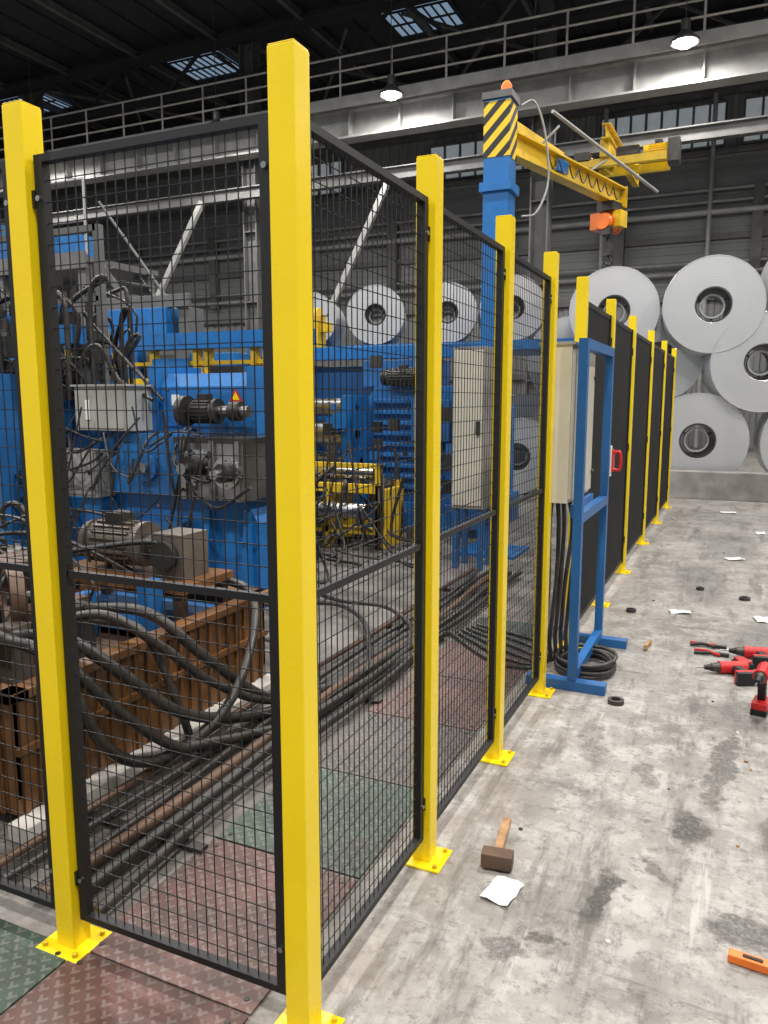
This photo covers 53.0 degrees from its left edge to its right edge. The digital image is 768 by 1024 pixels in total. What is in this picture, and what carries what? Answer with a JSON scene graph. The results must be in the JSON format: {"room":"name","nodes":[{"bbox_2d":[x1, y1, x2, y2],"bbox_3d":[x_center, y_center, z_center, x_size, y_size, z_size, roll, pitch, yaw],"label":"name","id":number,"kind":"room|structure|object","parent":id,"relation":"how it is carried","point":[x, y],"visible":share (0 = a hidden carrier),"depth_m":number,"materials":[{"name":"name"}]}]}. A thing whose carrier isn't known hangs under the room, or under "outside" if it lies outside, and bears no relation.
{"room":"metal workshop","nodes":[
{"label":"metal workshop","id":0,"kind":"room"},
{"bbox_2d":[0,0,763,147],"bbox_3d":[-9.021,-13.133,13.377,47.000,0.260,34.000,4,9,24],"label":"roof truss","id":1,"kind":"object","parent":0,"point":[143,25],"depth_m":23.36,"materials":[{"name":"metal"}]},
{"bbox_2d":[0,94,71,113],"bbox_3d":[-12.952,-15.186,28.678,2.040,0.075,1.540,4,9,24],"label":"skylight","id":2,"kind":"object","parent":1,"relation":"attached to","point":[49,99],"visible":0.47,"depth_m":28.43,"materials":[{"name":"blue glass"}]},
{"bbox_2d":[167,51,238,81],"bbox_3d":[-5.859,-14.718,25.465,2.040,0.075,1.540,4,9,24],"label":"skylight","id":3,"kind":"object","parent":1,"relation":"attached to","point":[203,68],"visible":0.77,"depth_m":25.46,"materials":[{"name":"blue glass"}]},
{"bbox_2d":[210,10,219,122],"bbox_3d":[-4.623,-12.308,21.020,0.620,3.685,0.620,4,9,24],"label":"lamp","id":4,"kind":"object","parent":1,"relation":"hanging from","point":[216,114],"visible":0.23,"depth_m":21.12,"materials":[{"name":"black metal"}]},
{"bbox_2d":[0,0,676,135],"bbox_3d":[-4.621,-13.513,23.067,46.628,1.530,0.250,4,9,24],"label":"roof truss","id":5,"kind":"object","parent":1,"relation":"attached to","point":[285,26],"depth_m":22.43,"materials":[{"name":"metal"}]},
{"bbox_2d":[379,0,402,100],"bbox_3d":[0.181,-12.178,19.261,0.620,3.435,0.620,4,9,24],"label":"lamp","id":6,"kind":"object","parent":1,"relation":"hanging from","point":[390,92],"visible":1,"depth_m":19.35,"materials":[{"name":"grey metal"}]},
{"bbox_2d":[381,0,464,38],"bbox_3d":[1.142,-14.257,22.293,2.040,0.075,1.540,4,9,24],"label":"skylight","id":7,"kind":"object","parent":1,"relation":"attached to","point":[443,11],"visible":0.69,"depth_m":22.25,"materials":[{"name":"glass"}]},
{"bbox_2d":[670,0,699,48],"bbox_3d":[6.500,-11.762,16.398,0.620,3.435,0.620,4,9,24],"label":"lamp","id":8,"kind":"object","parent":1,"relation":"hanging from","point":[686,38],"visible":1,"depth_m":16.50,"materials":[{"name":"black metal"}]},
{"bbox_2d":[0,445,767,1023],"bbox_3d":[-9.021,-0.600,15.201,47.000,0.209,34.000,4,9,24],"label":"floor","id":9,"kind":"structure","parent":0,"point":[604,849],"depth_m":2.56,"materials":[{"name":"concrete"}]},
{"bbox_2d":[22,90,45,150],"bbox_3d":[-12.212,-8.767,27.603,0.700,12.400,0.700,4,9,24],"label":"steel column","id":10,"kind":"structure","parent":9,"relation":"on","point":[26,97],"depth_m":26.82,"materials":[{"name":"grey metal"}]},
{"bbox_2d":[2,100,111,962],"bbox_3d":[-0.866,0.116,1.996,0.150,2.195,0.136,4,9,24],"label":"fence post","id":11,"kind":"object","parent":9,"relation":"on","point":[74,937],"visible":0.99,"depth_m":1.95,"materials":[{"name":"yellow metal"}]},
{"bbox_2d":[0,160,54,909],"bbox_3d":[-1.233,0.107,2.164,0.744,1.985,0.036,4,9,24],"label":"fence panel","id":12,"kind":"object","parent":11,"relation":"attached to","point":[31,894],"visible":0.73,"depth_m":2.07,"materials":[{"name":"metal"}]},
{"bbox_2d":[0,177,174,338],"bbox_3d":[-6.381,-2.900,13.617,10.870,4.817,1.650,4,9,24],"label":"platform","id":13,"kind":"object","parent":9,"relation":"on","point":[114,266],"visible":0.22,"depth_m":12.32,"materials":[{"name":"metal"}]},
{"bbox_2d":[3,293,248,378],"bbox_3d":[-3.589,-1.325,9.970,4.100,2.750,0.900,4,9,24],"label":"frame","id":14,"kind":"object","parent":9,"relation":"on","point":[168,305],"visible":0.02,"depth_m":9.27,"materials":[{"name":"metal"}]},
{"bbox_2d":[0,224,267,608],"bbox_3d":[-2.434,-0.899,6.525,4.090,2.900,1.650,4,9,24],"label":"machine","id":15,"kind":"object","parent":9,"relation":"on","point":[249,397],"visible":0.51,"depth_m":5.80,"materials":[{"name":"metal"}]},
{"bbox_2d":[155,200,202,294],"bbox_3d":[-7.750,-5.878,24.764,4.932,7.482,0.150,3,9,21],"label":"diagonal brace","id":16,"kind":"object","parent":9,"relation":"on","point":[198,209],"visible":0.29,"depth_m":23.78,"materials":[{"name":"metal"}]},
{"bbox_2d":[110,329,316,535],"bbox_3d":[-1.921,-0.842,8.491,2.610,2.220,0.200,4,9,24],"label":"guard","id":17,"kind":"object","parent":9,"relation":"on","point":[235,334],"visible":0.17,"depth_m":8.31,"materials":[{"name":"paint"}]},
{"bbox_2d":[0,501,465,843],"bbox_3d":[-1.423,0.339,4.443,3.019,1.050,3.331,4,9,24],"label":"cable tray","id":18,"kind":"object","parent":9,"relation":"on","point":[146,525],"visible":0.5,"depth_m":3.29,"materials":[{"name":"brown metal"}]},
{"bbox_2d":[238,41,262,364],"bbox_3d":[-4.029,-8.227,23.895,0.700,12.400,0.700,4,9,24],"label":"steel column","id":19,"kind":"structure","parent":9,"relation":"on","point":[249,60],"depth_m":23.67,"materials":[{"name":"metal"}]},
{"bbox_2d":[0,0,767,224],"bbox_3d":[-4.871,-10.886,22.864,46.400,3.089,1.060,4,9,24],"label":"walkway","id":20,"kind":"object","parent":19,"relation":"attached to","point":[736,54],"visible":0.7,"depth_m":19.29,"materials":[{"name":"metal"}]},
{"bbox_2d":[0,7,767,158],"bbox_3d":[-2.581,-14.154,27.475,46.628,1.530,0.250,4,9,24],"label":"railing","id":21,"kind":"object","parent":20,"relation":"on","point":[754,14],"depth_m":25.09,"materials":[{"name":"grey metal"}]},
{"bbox_2d":[0,568,521,913],"bbox_3d":[-0.584,0.767,4.716,1.775,0.110,4.804,4,9,24],"label":"pipe","id":22,"kind":"object","parent":9,"relation":"on","point":[257,744],"visible":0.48,"depth_m":2.93,"materials":[{"name":"rubber"}]},
{"bbox_2d":[267,38,344,1023],"bbox_3d":[-0.191,0.161,1.690,0.150,2.195,0.136,4,9,24],"label":"fence post","id":23,"kind":"object","parent":9,"relation":"on","point":[288,83],"visible":1,"depth_m":1.64,"materials":[{"name":"yellow metal"}]},
{"bbox_2d":[31,112,285,994],"bbox_3d":[-0.528,0.153,1.845,0.678,1.985,0.036,4,9,24],"label":"fence panel","id":24,"kind":"object","parent":23,"relation":"attached to","point":[42,201],"visible":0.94,"depth_m":1.84,"materials":[{"name":"metal"}]},
{"bbox_2d":[310,121,429,980],"bbox_3d":[-0.029,0.125,2.043,0.036,1.985,0.716,4,9,24],"label":"fence panel","id":25,"kind":"object","parent":23,"relation":"attached to","point":[317,133],"visible":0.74,"depth_m":2.07,"materials":[{"name":"metal"}]},
{"bbox_2d":[330,183,389,304],"bbox_3d":[-1.681,-5.477,22.014,4.090,7.471,0.150,3,9,21],"label":"diagonal brace","id":26,"kind":"object","parent":9,"relation":"on","point":[359,241],"visible":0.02,"depth_m":21.26,"materials":[{"name":"metal"}]},
{"bbox_2d":[247,338,574,357],"bbox_3d":[0.570,-1.625,13.281,5.700,2.390,1.800,4,9,24],"label":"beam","id":27,"kind":"structure","parent":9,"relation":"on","point":[558,339],"depth_m":11.80,"materials":[{"name":"metal"}]},
{"bbox_2d":[313,292,345,345],"bbox_3d":[-1.196,-3.349,13.620,0.900,0.900,1.260,1,8,5],"label":"coil","id":28,"kind":"object","parent":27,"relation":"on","point":[318,302],"visible":0.1,"depth_m":13.03,"materials":[{"name":"metal"}]},
{"bbox_2d":[347,285,406,344],"bbox_3d":[-0.108,-3.323,13.232,0.960,0.960,1.260,0,8,3],"label":"coil","id":29,"kind":"object","parent":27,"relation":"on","point":[354,297],"visible":0.73,"depth_m":12.63,"materials":[{"name":"metal"}]},
{"bbox_2d":[442,282,477,341],"bbox_3d":[1.066,-3.278,12.917,0.960,0.960,1.260,1,8,5],"label":"coil","id":30,"kind":"object","parent":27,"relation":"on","point":[460,291],"visible":0.3,"depth_m":12.29,"materials":[{"name":"metal"}]},
{"bbox_2d":[478,274,542,339],"bbox_3d":[2.025,-3.213,12.372,0.990,0.990,1.260,1,8,5],"label":"coil","id":31,"kind":"object","parent":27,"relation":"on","point":[520,279],"visible":0.22,"depth_m":11.75,"materials":[{"name":"metal"}]},
{"bbox_2d":[313,308,518,586],"bbox_3d":[-0.332,-1.014,8.284,2.850,2.622,4.304,4,9,24],"label":"machine","id":32,"kind":"object","parent":9,"relation":"on","point":[318,310],"visible":0.39,"depth_m":8.51,"materials":[{"name":"metal"}]},
{"bbox_2d":[405,154,452,873],"bbox_3d":[0.134,0.059,2.392,0.150,2.195,0.136,4,9,24],"label":"fence post","id":33,"kind":"object","parent":9,"relation":"on","point":[429,857],"visible":0.7,"depth_m":2.35,"materials":[{"name":"yellow metal"}]},
{"bbox_2d":[437,207,505,819],"bbox_3d":[0.300,0.021,2.754,0.036,1.985,0.736,4,9,24],"label":"fence panel","id":34,"kind":"object","parent":33,"relation":"attached to","point":[448,216],"visible":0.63,"depth_m":2.82,"materials":[{"name":"metal"}]},
{"bbox_2d":[451,346,492,570],"bbox_3d":[0.792,-0.467,6.851,0.300,1.950,0.390,4,9,24],"label":"tall cabinet","id":35,"kind":"object","parent":9,"relation":"on","point":[456,358],"visible":0.58,"depth_m":6.69,"materials":[{"name":"beige metal"}]},
{"bbox_2d":[481,817,513,871],"bbox_3d":[0.410,1.106,2.584,0.105,0.050,0.278,4,9,24],"label":"hammer","id":36,"kind":"object","parent":9,"relation":"on","point":[497,857],"visible":1,"depth_m":2.48,"materials":[{"name":"brown wood"}]},
{"bbox_2d":[480,215,515,766],"bbox_3d":[0.467,-0.046,3.111,0.150,2.195,0.136,4,9,24],"label":"fence post","id":37,"kind":"object","parent":9,"relation":"on","point":[505,224],"visible":0.66,"depth_m":3.08,"materials":[{"name":"yellow metal"}]},
{"bbox_2d":[504,254,551,726],"bbox_3d":[0.633,-0.084,3.474,0.036,1.985,0.736,4,9,24],"label":"fence panel","id":38,"kind":"object","parent":37,"relation":"attached to","point":[540,492],"visible":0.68,"depth_m":3.57,"materials":[{"name":"metal"}]},
{"bbox_2d":[480,875,523,905],"bbox_3d":[0.364,1.163,2.368,0.090,0.010,0.130,5,10,33],"label":"paper scrap","id":39,"kind":"object","parent":9,"relation":"on","point":[502,889],"visible":1,"depth_m":2.37,"materials":[{"name":"white paper"}]},
{"bbox_2d":[513,417,538,493],"bbox_3d":[2.244,-0.960,12.821,1.200,1.200,1.260,2,8,13],"label":"coil","id":40,"kind":"object","parent":9,"relation":"on","point":[522,418],"visible":0.25,"depth_m":12.19,"materials":[{"name":"metal"}]},
{"bbox_2d":[450,338,627,695],"bbox_3d":[0.828,-0.038,4.430,1.071,1.800,0.892,4,9,24],"label":"tall cabinet","id":41,"kind":"object","parent":9,"relation":"on","point":[575,379],"visible":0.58,"depth_m":4.02,"materials":[{"name":"metal"}]},
{"bbox_2d":[525,0,557,396],"bbox_3d":[4.109,-7.690,20.208,0.700,12.400,0.700,4,9,24],"label":"steel column","id":42,"kind":"structure","parent":9,"relation":"on","point":[540,224],"depth_m":20.05,"materials":[{"name":"metal"}]},
{"bbox_2d":[527,251,558,698],"bbox_3d":[0.800,-0.151,3.831,0.150,2.195,0.136,4,9,24],"label":"fence post","id":43,"kind":"object","parent":9,"relation":"on","point":[551,259],"visible":0.69,"depth_m":3.80,"materials":[{"name":"yellow metal"}]},
{"bbox_2d":[460,80,658,559],"bbox_3d":[1.918,-1.916,8.375,0.733,4.380,3.391,7,11,39],"label":"crane","id":44,"kind":"object","parent":9,"relation":"on","point":[507,142],"visible":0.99,"depth_m":7.27,"materials":[{"name":"metal"}]},
{"bbox_2d":[574,122,681,186],"bbox_3d":[5.135,-7.093,15.059,1.680,2.180,6.668,4,9,24],"label":"trolley","id":45,"kind":"object","parent":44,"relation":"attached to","point":[629,155],"visible":0.74,"depth_m":12.58,"materials":[{"name":"yellow metal"}]},
{"bbox_2d":[557,276,589,647],"bbox_3d":[1.141,-0.258,4.569,0.150,2.195,0.136,4,9,24],"label":"fence post","id":46,"kind":"object","parent":9,"relation":"on","point":[582,287],"visible":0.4,"depth_m":4.42,"materials":[{"name":"yellow metal"}]},
{"bbox_2d":[580,302,611,618],"bbox_3d":[1.366,-0.322,5.056,0.040,1.980,1.016,4,9,24],"label":"fence panel","id":47,"kind":"object","parent":46,"relation":"attached to","point":[599,321],"visible":0.25,"depth_m":5.14,"materials":[{"name":"black metal"}]},
{"bbox_2d":[554,643,617,679],"bbox_3d":[1.129,0.834,4.322,0.345,0.091,0.408,4,9,24],"label":"coiled hose","id":48,"kind":"object","parent":9,"relation":"on","point":[607,669],"visible":0.77,"depth_m":4.21,"materials":[{"name":"black rubber"}]},
{"bbox_2d":[590,299,616,607],"bbox_3d":[1.591,-0.400,5.541,0.150,2.195,0.136,4,9,24],"label":"fence post","id":49,"kind":"object","parent":9,"relation":"on","point":[611,304],"depth_m":5.37,"materials":[{"name":"yellow metal"}]},
{"bbox_2d":[607,696,623,705],"bbox_3d":[1.158,0.945,3.847,0.080,0.022,0.080,4,9,24],"label":"ring","id":50,"kind":"object","parent":9,"relation":"on","point":[612,700],"visible":1,"depth_m":3.83,"materials":[{"name":"black rubber"}]},
{"bbox_2d":[605,319,633,584],"bbox_3d":[1.880,-0.468,6.064,0.127,1.980,1.136,4,9,24],"label":"fence gate","id":51,"kind":"object","parent":9,"relation":"on","point":[619,449],"visible":0.82,"depth_m":6.13,"materials":[{"name":"black metal"}]},
{"bbox_2d":[614,316,636,573],"bbox_3d":[2.090,-0.557,6.621,0.150,2.195,0.136,4,9,24],"label":"fence post","id":52,"kind":"object","parent":9,"relation":"on","point":[632,323],"depth_m":6.59,"materials":[{"name":"yellow metal"}]},
{"bbox_2d":[626,607,635,612],"bbox_3d":[1.767,0.703,5.508,0.070,0.022,0.070,4,9,24],"label":"ring","id":53,"kind":"object","parent":9,"relation":"on","point":[629,610],"visible":1,"depth_m":5.49,"materials":[{"name":"black rubber"}]},
{"bbox_2d":[519,519,767,943],"bbox_3d":[2.615,0.625,6.098,1.197,0.007,8.926,4,9,24],"label":"debris","id":54,"kind":"object","parent":9,"relation":"on","point":[745,761],"visible":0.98,"depth_m":3.15,"materials":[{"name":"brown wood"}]},
{"bbox_2d":[636,330,654,544],"bbox_3d":[2.715,-0.753,7.970,0.150,2.195,0.136,4,9,24],"label":"fence post","id":55,"kind":"object","parent":9,"relation":"on","point":[651,334],"visible":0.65,"depth_m":7.94,"materials":[{"name":"yellow metal"}]},
{"bbox_2d":[626,333,651,555],"bbox_3d":[2.403,-0.647,7.296,0.040,1.980,1.436,4,9,24],"label":"fence panel","id":56,"kind":"object","parent":55,"relation":"attached to","point":[643,359],"visible":0.61,"depth_m":7.38,"materials":[{"name":"black metal"}]},
{"bbox_2d":[645,344,664,529],"bbox_3d":[3.027,-0.844,8.646,0.040,1.980,1.436,4,9,24],"label":"fence panel","id":57,"kind":"object","parent":55,"relation":"attached to","point":[659,354],"visible":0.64,"depth_m":8.77,"materials":[{"name":"black metal"}]},
{"bbox_2d":[644,639,651,649],"bbox_3d":[1.612,0.811,4.707,0.020,0.030,0.140,5,10,30],"label":"wedge","id":58,"kind":"object","parent":9,"relation":"on","point":[648,643],"visible":1,"depth_m":4.68,"materials":[{"name":"brown wood"}]},
{"bbox_2d":[650,341,667,523],"bbox_3d":[3.339,-0.950,9.320,0.150,2.195,0.136,4,9,24],"label":"fence post","id":59,"kind":"object","parent":9,"relation":"on","point":[664,343],"visible":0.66,"depth_m":9.29,"materials":[{"name":"yellow metal"}]},
{"bbox_2d":[659,353,674,510],"bbox_3d":[3.651,-1.040,9.996,0.040,1.980,1.436,4,9,24],"label":"fence panel","id":60,"kind":"object","parent":59,"relation":"attached to","point":[670,369],"visible":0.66,"depth_m":10.16,"materials":[{"name":"black metal"}]},
{"bbox_2d":[662,348,676,508],"bbox_3d":[3.964,-1.146,10.669,0.150,2.195,0.136,4,9,24],"label":"fence post","id":61,"kind":"object","parent":9,"relation":"on","point":[674,350],"visible":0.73,"depth_m":10.64,"materials":[{"name":"yellow metal"}]},
{"bbox_2d":[670,609,690,613],"bbox_3d":[2.108,0.709,5.485,0.140,0.011,0.090,1,8,7],"label":"paper scrap","id":62,"kind":"object","parent":9,"relation":"on","point":[673,611],"visible":1,"depth_m":5.50,"materials":[{"name":"white paper"}]},
{"bbox_2d":[696,586,703,590],"bbox_3d":[2.524,0.610,6.145,0.060,0.022,0.060,4,9,24],"label":"ring","id":63,"kind":"object","parent":9,"relation":"on","point":[700,588],"visible":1,"depth_m":6.13,"materials":[{"name":"black rubber"}]},
{"bbox_2d":[690,641,726,649],"bbox_3d":[1.986,0.813,4.718,0.208,0.028,0.069,4,9,24],"label":"pliers","id":64,"kind":"object","parent":9,"relation":"on","point":[692,643],"visible":1,"depth_m":4.71,"materials":[{"name":"red plastic"}]},
{"bbox_2d":[670,393,749,471],"bbox_3d":[5.131,-1.205,12.727,1.500,1.500,1.260,3,9,17],"label":"coil","id":65,"kind":"object","parent":9,"relation":"on","point":[726,447],"visible":0.69,"depth_m":12.07,"materials":[{"name":"metal"}]},
{"bbox_2d":[654,314,704,396],"bbox_3d":[4.739,-2.660,13.419,1.425,1.425,1.260,2,9,14],"label":"coil","id":66,"kind":"object","parent":65,"relation":"on","point":[689,367],"visible":0.14,"depth_m":12.76,"materials":[{"name":"metal"}]},
{"bbox_2d":[661,255,766,356],"bbox_3d":[5.187,-3.226,12.240,1.455,1.455,1.260,3,9,18],"label":"coil","id":67,"kind":"object","parent":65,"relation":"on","point":[733,282],"visible":0.98,"depth_m":11.68,"materials":[{"name":"metal"}]},
{"bbox_2d":[702,311,767,412],"bbox_3d":[5.883,-2.335,12.159,1.500,1.500,1.260,2,9,16],"label":"coil","id":68,"kind":"object","parent":65,"relation":"on","point":[725,374],"visible":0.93,"depth_m":11.71,"materials":[{"name":"metal"}]},
{"bbox_2d":[694,648,728,657],"bbox_3d":[1.944,0.834,4.573,0.193,0.028,0.070,4,9,24],"label":"pliers","id":69,"kind":"object","parent":9,"relation":"on","point":[696,650],"visible":1,"depth_m":4.56,"materials":[{"name":"red plastic"}]},
{"bbox_2d":[669,469,767,502],"bbox_3d":[6.161,-0.333,11.244,5.100,0.420,0.250,4,9,24],"label":"kerb","id":70,"kind":"object","parent":9,"relation":"on","point":[687,484],"depth_m":11.61,"materials":[{"name":"grey concrete"}]},
{"bbox_2d":[511,394,538,462],"bbox_3d":[2.588,-1.460,14.478,1.500,1.500,1.260,2,8,11],"label":"coil","id":71,"kind":"object","parent":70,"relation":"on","point":[518,399],"visible":0.1,"depth_m":13.80,"materials":[{"name":"metal"}]},
{"bbox_2d":[695,661,757,685],"bbox_3d":[1.870,0.871,4.182,0.290,0.072,0.234,0,8,0],"label":"cordless drill","id":72,"kind":"object","parent":9,"relation":"on","point":[743,674],"visible":0.87,"depth_m":4.23,"materials":[{"name":"red plastic"}]},
{"bbox_2d":[724,557,745,559],"bbox_3d":[3.329,0.444,7.304,0.160,0.012,0.100,-1,8,-10],"label":"paper scrap","id":73,"kind":"object","parent":9,"relation":"on","point":[731,558],"visible":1,"depth_m":7.33,"materials":[{"name":"white paper"}]},
{"bbox_2d":[731,657,753,669],"bbox_3d":[2.014,0.856,4.327,0.080,0.060,0.100,-1,8,-4],"label":"battery pack","id":74,"kind":"object","parent":9,"relation":"on","point":[735,658],"visible":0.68,"depth_m":4.32,"materials":[{"name":"red plastic"}]},
{"bbox_2d":[720,646,767,668],"bbox_3d":[2.108,0.833,4.445,0.290,0.072,0.234,2,9,14],"label":"cordless drill","id":75,"kind":"object","parent":9,"relation":"on","point":[758,655],"visible":0.84,"depth_m":4.49,"materials":[{"name":"red plastic"}]},
{"bbox_2d":[739,596,749,600],"bbox_3d":[2.732,0.656,5.833,0.080,0.022,0.080,4,9,24],"label":"ring","id":76,"kind":"object","parent":9,"relation":"on","point":[742,598],"visible":1,"depth_m":5.81,"materials":[{"name":"black rubber"}]},
{"bbox_2d":[727,948,767,974],"bbox_3d":[1.010,1.203,2.040,0.181,0.028,0.032,5,10,30],"label":"spirit level","id":77,"kind":"object","parent":9,"relation":"on","point":[737,957],"visible":1,"depth_m":2.05,"materials":[{"name":"orange paint"}]},
{"bbox_2d":[750,662,767,717],"bbox_3d":[1.790,0.863,3.671,0.072,0.234,0.290,6,10,34],"label":"cordless drill","id":78,"kind":"object","parent":9,"relation":"on","point":[759,704],"visible":1,"depth_m":3.69,"materials":[{"name":"red plastic"}]},
{"bbox_2d":[753,412,767,472],"bbox_3d":[6.629,-1.099,11.994,1.500,1.500,1.260,3,9,21],"label":"coil","id":79,"kind":"object","parent":9,"relation":"on","point":[760,436],"visible":0.99,"depth_m":11.83,"materials":[{"name":"metal"}]},
{"bbox_2d":[754,616,767,622],"bbox_3d":[2.621,0.738,5.285,0.140,0.011,0.140,2,8,13],"label":"paper scrap","id":80,"kind":"object","parent":9,"relation":"on","point":[758,618],"visible":1,"depth_m":5.30,"materials":[{"name":"white paper"}]},
{"bbox_3d":[3.955,-1.354,13.750,1.500,1.500,1.260,2,8,11],"label":"coil","id":81,"kind":"object","parent":9,"relation":"on","visible":0},
{"bbox_2d":[527,316,574,391],"bbox_3d":[3.398,-2.764,14.136,1.500,1.500,1.260,2,8,11],"label":"coil","id":82,"kind":"object","parent":81,"relation":"on","point":[564,330],"visible":0.06,"depth_m":13.51,"materials":[{"name":"metal"}]},
{"bbox_2d":[569,266,659,339],"bbox_3d":[3.921,-3.357,13.140,1.425,1.425,1.260,2,9,16],"label":"coil","id":83,"kind":"object","parent":82,"relation":"on","point":[633,291],"visible":0.54,"depth_m":12.46,"materials":[{"name":"metal"}]},
{"bbox_2d":[0,80,767,447],"bbox_3d":[-1.996,-9.089,29.470,47.000,12.500,0.250,4,9,24],"label":"wall","id":84,"kind":"structure","parent":0,"point":[679,240],"depth_m":26.83,"materials":[{"name":"metal"}]},
{"bbox_2d":[312,158,343,197],"bbox_3d":[-3.371,-12.639,29.561,4.070,1.260,0.100,4,9,24],"label":"window","id":85,"kind":"structure","parent":84,"relation":"in","point":[316,164],"depth_m":28.99,"materials":[{"name":"glass"}]},
{"bbox_2d":[429,127,558,181],"bbox_3d":[3.676,-12.174,26.369,4.570,1.260,0.100,4,9,24],"label":"window","id":86,"kind":"structure","parent":84,"relation":"in","point":[473,146],"depth_m":26.76,"materials":[{"name":"glass"},{"name":"steel"}]},
{"bbox_2d":[599,99,727,158],"bbox_3d":[8.677,-11.894,24.096,3.770,1.360,0.100,4,9,24],"label":"window","id":87,"kind":"structure","parent":84,"relation":"in","point":[696,113],"depth_m":23.91,"materials":[{"name":"glass"},{"name":"steel"}]},
{"bbox_2d":[741,93,767,144],"bbox_3d":[12.632,-11.633,22.304,4.070,1.360,0.100,4,9,24],"label":"window","id":88,"kind":"structure","parent":84,"relation":"in","point":[757,104],"depth_m":22.98,"materials":[{"name":"glass"}]},
{"bbox_2d":[0,0,767,152],"bbox_3d":[-9.538,-12.659,13.518,42.120,0.640,33.700,4,9,24],"label":"roof","id":89,"kind":"structure","parent":0,"point":[171,6],"depth_m":23.31,"materials":[{"name":"grey metal"}]},
{"bbox_3d":[7.302,-2.331,11.503,1.500,1.500,1.260,3,9,18],"label":"coil","id":90,"kind":"object","parent":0,"visible":0},
{"bbox_2d":[760,262,767,310],"bbox_3d":[6.695,-3.590,11.823,1.425,1.425,1.260,2,8,11],"label":"coil","id":91,"kind":"object","parent":90,"relation":"on","point":[764,275],"visible":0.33,"depth_m":12.27,"materials":[{"name":"metal"}]}
]}

